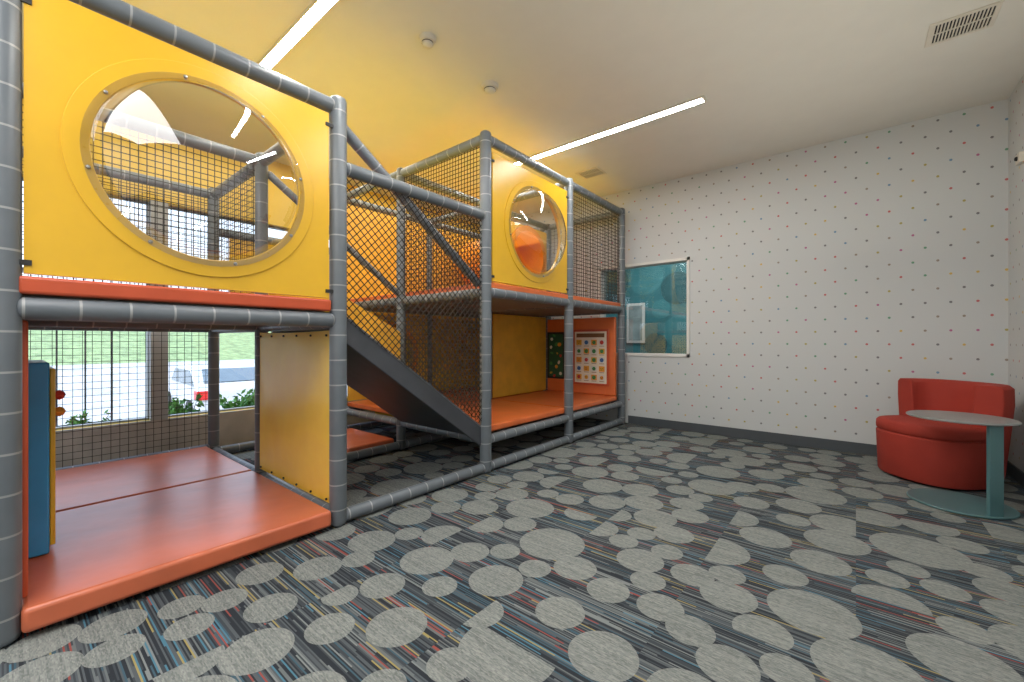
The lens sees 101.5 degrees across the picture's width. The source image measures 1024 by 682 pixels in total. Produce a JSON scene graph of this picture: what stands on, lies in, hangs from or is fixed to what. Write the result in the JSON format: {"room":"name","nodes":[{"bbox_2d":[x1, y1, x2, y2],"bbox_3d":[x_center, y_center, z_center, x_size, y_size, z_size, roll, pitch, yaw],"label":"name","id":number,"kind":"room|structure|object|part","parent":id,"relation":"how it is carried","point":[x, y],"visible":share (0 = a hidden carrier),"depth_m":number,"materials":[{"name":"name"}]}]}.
{"room":"indoor playground","nodes":[
{"label":"indoor playground","id":0,"kind":"room"},
{"bbox_2d":[22,98,479,430],"bbox_3d":[-3.285,-0.470,4.270,0.200,3.180,8.420,0,0,39],"label":"wall","id":1,"kind":"structure","parent":0,"point":[282,210],"depth_m":4.19,"materials":[{"name":"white paint"}]},
{"bbox_2d":[22,177,148,429],"bbox_3d":[-4.597,-0.290,2.676,0.060,2.080,3.490,0,0,39],"label":"window","id":2,"kind":"structure","parent":1,"relation":"in","point":[143,418],"depth_m":3.91,"materials":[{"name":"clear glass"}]},
{"bbox_2d":[146,200,167,419],"bbox_3d":[-3.448,-0.290,4.061,0.215,2.080,0.130,0,0,39],"label":"trim","id":3,"kind":"structure","parent":1,"relation":"attached to","point":[157,335],"depth_m":3.99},
{"bbox_2d":[56,399,374,467],"bbox_3d":[-3.886,0.935,3.359,0.030,0.370,6.250,0,0,39],"label":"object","id":4,"kind":"structure","parent":1,"relation":"attached to","point":[238,426],"depth_m":3.94,"materials":[{"name":"beige paint"}]},
{"bbox_2d":[168,206,288,416],"bbox_3d":[-2.720,-0.290,4.957,0.060,2.080,2.200,0,0,39],"label":"window","id":5,"kind":"structure","parent":1,"relation":"in","point":[271,227],"depth_m":4.48,"materials":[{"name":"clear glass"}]},
{"bbox_2d":[0,417,1023,681],"bbox_3d":[-0.833,1.179,2.253,6.550,0.122,8.820,0,0,39],"label":"floor","id":6,"kind":"structure","parent":0,"point":[627,552],"depth_m":1.92,"materials":[{"name":"carpet"}]},
{"bbox_2d":[0,0,624,647],"bbox_3d":[-1.047,-0.331,4.264,2.656,2.898,5.366,0,0,39],"label":"play structure","id":7,"kind":"object","parent":6,"relation":"on","point":[75,540],"visible":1,"depth_m":2.56,"materials":[{"name":"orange plastic"}]},
{"bbox_3d":[-1.880,-0.181,1.539,0.100,2.598,0.100,0,0,39],"label":"post","id":8,"kind":"part","parent":7,"relation":"part of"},
{"bbox_3d":[-2.349,0.545,2.063,0.450,0.890,0.070,0,0,39],"label":"activity panel","id":9,"kind":"part","parent":7,"relation":"part of","materials":[{"name":"blue plastic"}]},
{"bbox_3d":[-2.321,0.545,2.098,0.410,0.830,0.019,0,0,39],"label":"panel","id":10,"kind":"part","parent":7,"relation":"part of","materials":[{"name":"yellow plastic"}]},
{"bbox_3d":[-3.299,-1.410,3.546,0.086,0.086,1.236,0,0,39],"label":"rail","id":11,"kind":"part","parent":7,"relation":"part of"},
{"bbox_3d":[-3.299,-0.125,3.546,0.086,0.086,1.236,0,0,39],"label":"rail","id":12,"kind":"part","parent":7,"relation":"part of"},
{"bbox_3d":[-3.299,1.030,3.546,0.080,0.080,1.236,0,0,39],"label":"rail","id":13,"kind":"part","parent":7,"relation":"part of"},
{"bbox_3d":[-2.387,-1.410,2.796,0.086,0.086,1.236,0,0,39],"label":"rail","id":14,"kind":"part","parent":7,"relation":"part of","materials":[{"name":"grey metal"}]},
{"bbox_3d":[-2.387,-0.125,2.796,0.086,0.086,1.236,0,0,39],"label":"rail","id":15,"kind":"part","parent":7,"relation":"part of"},
{"bbox_3d":[-1.468,-0.125,2.040,0.086,0.086,1.236,0,0,39],"label":"rail","id":16,"kind":"part","parent":7,"relation":"part of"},
{"bbox_3d":[-1.469,-0.802,2.031,0.030,1.095,1.175,0,0,39],"label":"window panel","id":17,"kind":"part","parent":7,"relation":"part of","materials":[{"name":"yellow plastic"}]},
{"bbox_3d":[-1.468,-1.410,2.040,0.086,0.086,1.236,0,0,39],"label":"rail","id":18,"kind":"part","parent":7,"relation":"part of","materials":[{"name":"grey metal"}]},
{"bbox_3d":[-2.887,-0.181,4.046,0.092,2.598,0.092,0,0,39],"label":"post","id":19,"kind":"part","parent":7,"relation":"part of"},
{"bbox_3d":[-2.431,-1.410,3.671,1.120,0.086,0.086,0,0,39],"label":"rail","id":20,"kind":"part","parent":7,"relation":"part of","materials":[{"name":"grey metal"}]},
{"bbox_3d":[-2.431,-0.115,3.671,1.120,0.086,0.086,0,0,39],"label":"rail","id":21,"kind":"part","parent":7,"relation":"part of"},
{"bbox_3d":[-2.431,1.060,3.671,1.120,0.080,0.080,0,0,39],"label":"rail","id":22,"kind":"part","parent":7,"relation":"part of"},
{"bbox_3d":[-2.471,1.070,4.552,0.080,0.080,1.250,0,0,39],"label":"rail","id":23,"kind":"part","parent":7,"relation":"part of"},
{"bbox_3d":[-2.471,-1.060,4.552,0.086,0.086,1.250,0,0,39],"label":"rail","id":24,"kind":"part","parent":7,"relation":"part of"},
{"bbox_3d":[-2.445,-0.675,4.583,0.020,0.690,1.130,0,0,39],"label":"wall panel","id":25,"kind":"part","parent":7,"relation":"part of","materials":[{"name":"yellow plastic"}]},
{"bbox_3d":[-1.976,-0.181,3.296,0.092,2.598,0.092,0,0,39],"label":"post","id":26,"kind":"part","parent":7,"relation":"part of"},
{"bbox_3d":[-1.516,-1.410,2.918,1.130,0.086,0.086,0,0,39],"label":"rail","id":27,"kind":"part","parent":7,"relation":"part of","materials":[{"name":"grey metal"}]},
{"bbox_3d":[-1.516,-0.115,2.918,1.130,0.086,0.086,0,0,39],"label":"rail","id":28,"kind":"part","parent":7,"relation":"part of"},
{"bbox_3d":[-1.516,1.060,2.918,1.130,0.080,0.080,0,0,39],"label":"rail","id":29,"kind":"part","parent":7,"relation":"part of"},
{"bbox_3d":[-1.556,-0.910,3.806,0.060,0.060,1.509,0,-35,39],"label":"diagonal rail","id":30,"kind":"part","parent":7,"relation":"part of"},
{"bbox_3d":[-1.057,-0.181,2.540,0.100,2.598,0.100,0,0,39],"label":"post","id":31,"kind":"part","parent":7,"relation":"part of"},
{"bbox_3d":[-1.632,0.840,5.571,0.080,0.080,1.270,0,0,39],"label":"rail","id":32,"kind":"part","parent":7,"relation":"part of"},
{"bbox_3d":[-1.632,1.070,5.571,0.080,0.080,1.270,0,0,39],"label":"rail","id":33,"kind":"part","parent":7,"relation":"part of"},
{"bbox_3d":[-1.599,0.840,4.683,1.120,0.080,0.080,0,0,39],"label":"rail","id":34,"kind":"part","parent":7,"relation":"part of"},
{"bbox_3d":[-1.599,-1.720,4.683,1.120,0.086,0.086,0,0,39],"label":"rail","id":35,"kind":"part","parent":7,"relation":"part of","materials":[{"name":"grey metal"}]},
{"bbox_3d":[-1.559,1.070,3.802,0.080,0.080,1.250,0,0,39],"label":"rail","id":36,"kind":"part","parent":7,"relation":"part of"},
{"bbox_3d":[-1.599,-0.410,4.683,1.120,0.086,0.086,0,0,39],"label":"rail","id":37,"kind":"part","parent":7,"relation":"part of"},
{"bbox_3d":[-1.632,-1.720,5.571,0.086,0.086,1.270,0,0,39],"label":"rail","id":38,"kind":"part","parent":7,"relation":"part of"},
{"bbox_3d":[-1.632,-1.090,5.571,0.020,1.140,1.230,0,0,39],"label":"wall panel","id":39,"kind":"part","parent":7,"relation":"part of","materials":[{"name":"yellow plastic"}]},
{"bbox_3d":[-1.613,0.190,5.562,0.020,1.080,1.220,0,0,39],"label":"window panel","id":40,"kind":"part","parent":7,"relation":"part of","materials":[{"name":"yellow plastic"}]},
{"bbox_3d":[-1.143,-0.331,4.308,0.092,2.898,0.092,0,0,39],"label":"post","id":41,"kind":"part","parent":7,"relation":"part of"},
{"bbox_3d":[-0.676,-0.910,3.082,0.072,0.072,1.509,0,-35,39],"label":"diagonal rail","id":42,"kind":"part","parent":7,"relation":"part of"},
{"bbox_3d":[-0.656,0.283,3.065,0.023,0.889,1.220,0,0,39],"label":"edge trim","id":43,"kind":"part","parent":7,"relation":"part of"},
{"bbox_3d":[-0.640,1.070,3.046,0.080,0.080,1.250,0,0,39],"label":"rail","id":44,"kind":"part","parent":7,"relation":"part of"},
{"bbox_3d":[-0.640,-1.060,3.046,0.086,0.086,1.250,0,0,39],"label":"rail","id":45,"kind":"part","parent":7,"relation":"part of","materials":[{"name":"grey metal"}]},
{"bbox_3d":[-0.721,1.070,4.821,0.080,0.080,1.270,0,0,39],"label":"rail","id":46,"kind":"part","parent":7,"relation":"part of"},
{"bbox_3d":[-1.209,-0.331,6.085,0.092,2.898,0.092,0,0,39],"label":"post","id":47,"kind":"part","parent":7,"relation":"part of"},
{"bbox_3d":[-0.684,0.840,3.930,1.130,0.080,0.080,0,0,39],"label":"rail","id":48,"kind":"part","parent":7,"relation":"part of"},
{"bbox_3d":[-0.684,-0.410,3.930,1.130,0.086,0.086,0,0,39],"label":"rail","id":49,"kind":"part","parent":7,"relation":"part of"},
{"bbox_3d":[-0.684,-1.720,3.930,1.130,0.086,0.086,0,0,39],"label":"rail","id":50,"kind":"part","parent":7,"relation":"part of","materials":[{"name":"grey metal"}]},
{"bbox_3d":[-0.721,-1.720,4.821,0.086,0.086,1.270,0,0,39],"label":"rail","id":51,"kind":"part","parent":7,"relation":"part of","materials":[{"name":"grey metal"}]},
{"bbox_3d":[-0.790,-1.090,6.594,0.020,1.140,1.220,0,0,39],"label":"wall panel","id":52,"kind":"part","parent":7,"relation":"part of","materials":[{"name":"yellow plastic"}]},
{"bbox_3d":[-0.754,-1.720,5.710,1.120,0.086,0.086,0,0,39],"label":"rail","id":53,"kind":"part","parent":7,"relation":"part of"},
{"bbox_3d":[-0.782,0.200,6.588,0.020,1.060,1.220,0,0,39],"label":"wall panel","id":54,"kind":"part","parent":7,"relation":"part of","materials":[{"name":"yellow plastic"}]},
{"bbox_3d":[-0.787,-1.720,6.598,0.086,0.086,1.270,0,0,39],"label":"rail","id":55,"kind":"part","parent":7,"relation":"part of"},
{"bbox_3d":[-0.224,-0.331,3.552,0.100,2.898,0.100,0,0,39],"label":"post","id":56,"kind":"part","parent":7,"relation":"part of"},
{"bbox_3d":[-0.298,-0.331,5.335,0.092,2.898,0.092,0,0,39],"label":"post","id":57,"kind":"part","parent":7,"relation":"part of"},
{"bbox_3d":[0.128,0.190,5.813,0.020,1.080,1.180,0,0,39],"label":"wall panel","id":58,"kind":"part","parent":7,"relation":"part of","materials":[{"name":"yellow plastic"}]},
{"bbox_3d":[0.130,-1.070,5.824,0.020,1.100,1.200,0,0,39],"label":"tube panel","id":59,"kind":"part","parent":7,"relation":"part of","materials":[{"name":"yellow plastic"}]},
{"bbox_3d":[0.161,-0.410,4.957,1.130,0.086,0.086,0,0,39],"label":"rail","id":60,"kind":"part","parent":7,"relation":"part of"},
{"bbox_3d":[0.202,-1.067,4.062,0.030,1.105,1.200,0,0,39],"label":"window panel","id":61,"kind":"part","parent":7,"relation":"part of","materials":[{"name":"yellow plastic"}]},
{"bbox_3d":[0.124,-1.720,5.848,0.086,0.086,1.270,0,0,39],"label":"rail","id":62,"kind":"part","parent":7,"relation":"part of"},
{"bbox_3d":[0.198,1.070,4.065,0.080,0.080,1.270,0,0,39],"label":"rail","id":63,"kind":"part","parent":7,"relation":"part of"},
{"bbox_3d":[0.198,0.840,4.065,0.080,0.080,1.270,0,0,39],"label":"rail","id":64,"kind":"part","parent":7,"relation":"part of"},
{"bbox_3d":[0.198,-0.420,4.065,0.086,0.086,1.270,0,0,39],"label":"rail","id":65,"kind":"part","parent":7,"relation":"part of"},
{"bbox_3d":[0.198,-1.720,4.065,0.086,0.086,1.270,0,0,39],"label":"rail","id":66,"kind":"part","parent":7,"relation":"part of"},
{"bbox_3d":[0.161,-1.720,4.957,1.130,0.086,0.086,0,0,39],"label":"rail","id":67,"kind":"part","parent":7,"relation":"part of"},
{"bbox_3d":[0.547,-0.331,6.362,0.092,2.898,0.092,0,0,39],"label":"post","id":68,"kind":"part","parent":7,"relation":"part of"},
{"bbox_3d":[0.621,-0.331,4.579,0.100,2.898,0.100,0,0,39],"label":"post","id":69,"kind":"part","parent":7,"relation":"part of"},
{"bbox_3d":[1.006,-1.720,5.984,1.130,0.086,0.086,0,0,39],"label":"rail","id":70,"kind":"part","parent":7,"relation":"part of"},
{"bbox_3d":[1.006,-0.410,5.984,1.130,0.086,0.086,0,0,39],"label":"rail","id":71,"kind":"part","parent":7,"relation":"part of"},
{"bbox_3d":[1.043,1.070,5.092,0.080,0.080,1.270,0,0,39],"label":"rail","id":72,"kind":"part","parent":7,"relation":"part of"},
{"bbox_3d":[1.043,0.840,5.092,0.080,0.080,1.270,0,0,39],"label":"rail","id":73,"kind":"part","parent":7,"relation":"part of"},
{"bbox_3d":[1.043,-0.420,5.092,0.086,0.086,1.270,0,0,39],"label":"rail","id":74,"kind":"part","parent":7,"relation":"part of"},
{"bbox_3d":[1.043,-1.720,5.092,0.086,0.086,1.270,0,0,39],"label":"rail","id":75,"kind":"part","parent":7,"relation":"part of","materials":[{"name":"grey metal"}]},
{"bbox_3d":[1.466,-0.331,5.606,0.100,2.898,0.100,0,0,39],"label":"post","id":76,"kind":"part","parent":7,"relation":"part of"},
{"bbox_2d":[876,378,1014,489],"bbox_3d":[3.472,0.725,3.405,0.718,0.790,0.758,0,0,-6],"label":"lounge chair","id":77,"kind":"object","parent":6,"relation":"on","point":[924,451],"visible":0.8,"depth_m":3.21,"materials":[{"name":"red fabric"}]},
{"bbox_3d":[3.449,0.697,3.404,0.672,0.098,0.672,0,0,-5],"label":"seat","id":78,"kind":"part","parent":77,"relation":"part of","materials":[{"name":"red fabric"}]},
{"bbox_2d":[906,410,1021,519],"bbox_3d":[3.074,0.817,2.870,0.540,0.598,0.540,0,0,39],"label":"side table","id":79,"kind":"object","parent":6,"relation":"on","point":[993,506],"visible":1,"depth_m":2.72,"materials":[{"name":"teal metal"}]},
{"bbox_2d":[22,0,1023,223],"bbox_3d":[-0.833,-2.160,2.253,6.550,0.200,8.820,0,0,39],"label":"ceiling","id":80,"kind":"structure","parent":0,"point":[775,77],"depth_m":3.21,"materials":[{"name":"paint"}]},
{"bbox_2d":[257,0,339,69],"bbox_3d":[-0.933,-2.050,2.367,2.490,0.020,0.090,0,0,39],"label":"recessed light","id":81,"kind":"object","parent":80,"relation":"in","point":[317,9],"visible":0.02,"depth_m":2.76,"materials":[{"name":"white plastic"}]},
{"bbox_2d":[419,32,435,48],"bbox_3d":[-0.575,-2.029,2.843,0.112,0.062,0.112,0,0,39],"label":"smoke detector","id":82,"kind":"object","parent":80,"relation":"attached to","point":[428,40],"visible":1,"depth_m":2.81,"materials":[{"name":"white plastic"}]},
{"bbox_2d":[481,80,497,94],"bbox_3d":[-0.178,-2.029,3.371,0.136,0.062,0.136,0,0,39],"label":"smoke detector","id":83,"kind":"object","parent":80,"relation":"attached to","point":[489,87],"visible":1,"depth_m":3.34,"materials":[{"name":"white plastic"}]},
{"bbox_2d":[575,167,606,179],"bbox_3d":[0.969,-2.055,5.128,0.300,0.010,0.250,0,0,39],"label":"ceiling vent","id":84,"kind":"object","parent":80,"relation":"in","point":[593,172],"visible":1,"depth_m":5.12,"materials":[{"name":"white plastic"}]},
{"bbox_2d":[512,95,706,165],"bbox_3d":[0.674,-2.050,4.321,2.490,0.020,0.090,0,0,39],"label":"recessed light","id":85,"kind":"object","parent":80,"relation":"in","point":[701,99],"visible":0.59,"depth_m":3.98,"materials":[{"name":"white plastic"}]},
{"bbox_2d":[924,0,1003,47],"bbox_3d":[2.929,-2.055,2.725,0.320,0.010,0.270,0,0,39],"label":"ceiling vent","id":86,"kind":"object","parent":80,"relation":"in","point":[984,17],"visible":1,"depth_m":2.72,"materials":[{"name":"white plastic"}]},
{"bbox_2d":[606,262,686,353],"bbox_3d":[3.119,-0.380,7.724,7.000,3.000,0.108,0,0,39],"label":"wall","id":87,"kind":"structure","parent":0,"point":[662,289],"depth_m":7.93,"materials":[{"name":"teal paint"}]},
{"bbox_2d":[627,303,644,342],"bbox_3d":[2.426,-0.350,8.197,0.370,0.780,0.034,0,0,39],"label":"picture frame","id":88,"kind":"object","parent":87,"relation":"attached to","point":[635,311],"visible":1,"depth_m":8.18,"materials":[{"name":"white paint"}]},
{"bbox_2d":[629,305,641,339],"bbox_3d":[2.417,-0.350,8.186,0.270,0.680,0.006,0,0,39],"label":"print","id":89,"kind":"object","parent":88,"relation":"attached to","point":[635,311],"depth_m":8.18},
{"bbox_2d":[511,99,1007,444],"bbox_3d":[1.889,-0.470,5.562,6.550,3.180,0.150,0,0,39],"label":"wall","id":90,"kind":"structure","parent":0,"point":[826,276],"depth_m":4.32,"materials":[{"name":"white paint"}]},
{"bbox_2d":[598,257,689,356],"bbox_3d":[1.771,-0.422,5.649,1.255,1.245,0.165,0,0,39],"label":"window","id":91,"kind":"structure","parent":90,"relation":"in","point":[685,259],"depth_m":5.40,"materials":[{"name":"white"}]},
{"bbox_2d":[628,415,1006,472],"bbox_3d":[2.900,1.067,4.625,3.400,0.105,0.012,0,0,39],"label":"baseboard","id":92,"kind":"structure","parent":90,"relation":"attached to","point":[846,446],"depth_m":4.69,"materials":[{"name":"grey rubber"}]},
{"bbox_2d":[1008,74,1023,471],"bbox_3d":[1.555,-0.470,0.158,0.200,3.180,8.620,0,0,39],"label":"wall","id":93,"kind":"structure","parent":0,"point":[1016,99],"depth_m":3.37,"materials":[{"name":"white paint"}]},
{"bbox_2d":[1007,461,1023,487],"bbox_3d":[1.533,1.067,0.298,0.012,0.105,8.408,0,0,39],"label":"baseboard","id":94,"kind":"structure","parent":93,"relation":"attached to","point":[1013,471],"depth_m":3.35,"materials":[{"name":"black rubber"}]},
{"bbox_2d":[1014,151,1023,165],"bbox_3d":[3.944,-1.420,3.256,0.046,0.080,0.100,0,0,39],"label":"wall sensor","id":95,"kind":"object","parent":93,"relation":"attached to","point":[1019,158],"visible":1,"depth_m":3.23,"materials":[{"name":"white plastic"}]},
{"label":"outside","id":96,"kind":"structure","parent":0,"visible":0},
{"bbox_2d":[28,330,270,424],"bbox_3d":[-30.460,-0.330,38.015,84.650,5.100,140.000,0,0,39],"label":"ground","id":97,"kind":"structure","parent":96,"point":[234,347],"depth_m":27.57,"materials":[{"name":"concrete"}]},
{"bbox_2d":[56,330,117,426],"bbox_3d":[-6.211,0.390,3.783,0.030,1.740,3.950,0,0,39],"label":"iron fence","id":98,"kind":"object","parent":97,"relation":"on","point":[57,425],"visible":0.18,"depth_m":5.05,"materials":[{"name":"metal"}]},
{"bbox_2d":[65,409,110,425],"bbox_3d":[-4.552,0.955,4.510,0.382,0.415,0.302,0,0,-28],"label":"shrub","id":99,"kind":"object","parent":97,"relation":"on","point":[75,421],"visible":0.08,"depth_m":4.50,"materials":[{"name":"green plant"}]},
{"bbox_2d":[168,394,203,414],"bbox_3d":[-3.939,0.892,5.040,0.482,0.541,0.446,0,0,5],"label":"shrub","id":100,"kind":"object","parent":97,"relation":"on","point":[173,404],"visible":0.27,"depth_m":4.95,"materials":[{"name":"green plant"}]},
{"bbox_2d":[168,363,254,411],"bbox_3d":[-8.558,1.400,12.092,4.309,1.500,1.830,0,0,42],"label":"car","id":101,"kind":"object","parent":97,"relation":"on","point":[236,377],"visible":0.41,"depth_m":10.83,"materials":[{"name":"silver metal"}]},
{"bbox_2d":[194,391,207,399],"bbox_3d":[-7.588,1.325,10.223,0.360,0.210,0.250,0,0,42],"label":"tail light","id":102,"kind":"object","parent":101,"relation":"attached to","point":[205,396],"depth_m":10.13,"materials":[{"name":"red plastic"}]},
{"bbox_2d":[220,388,254,408],"bbox_3d":[-3.610,0.899,5.545,0.454,0.527,0.501,0,0,-19],"label":"shrub","id":103,"kind":"object","parent":97,"relation":"on","point":[248,400],"visible":0.38,"depth_m":5.46,"materials":[{"name":"green plant"}]}
]}

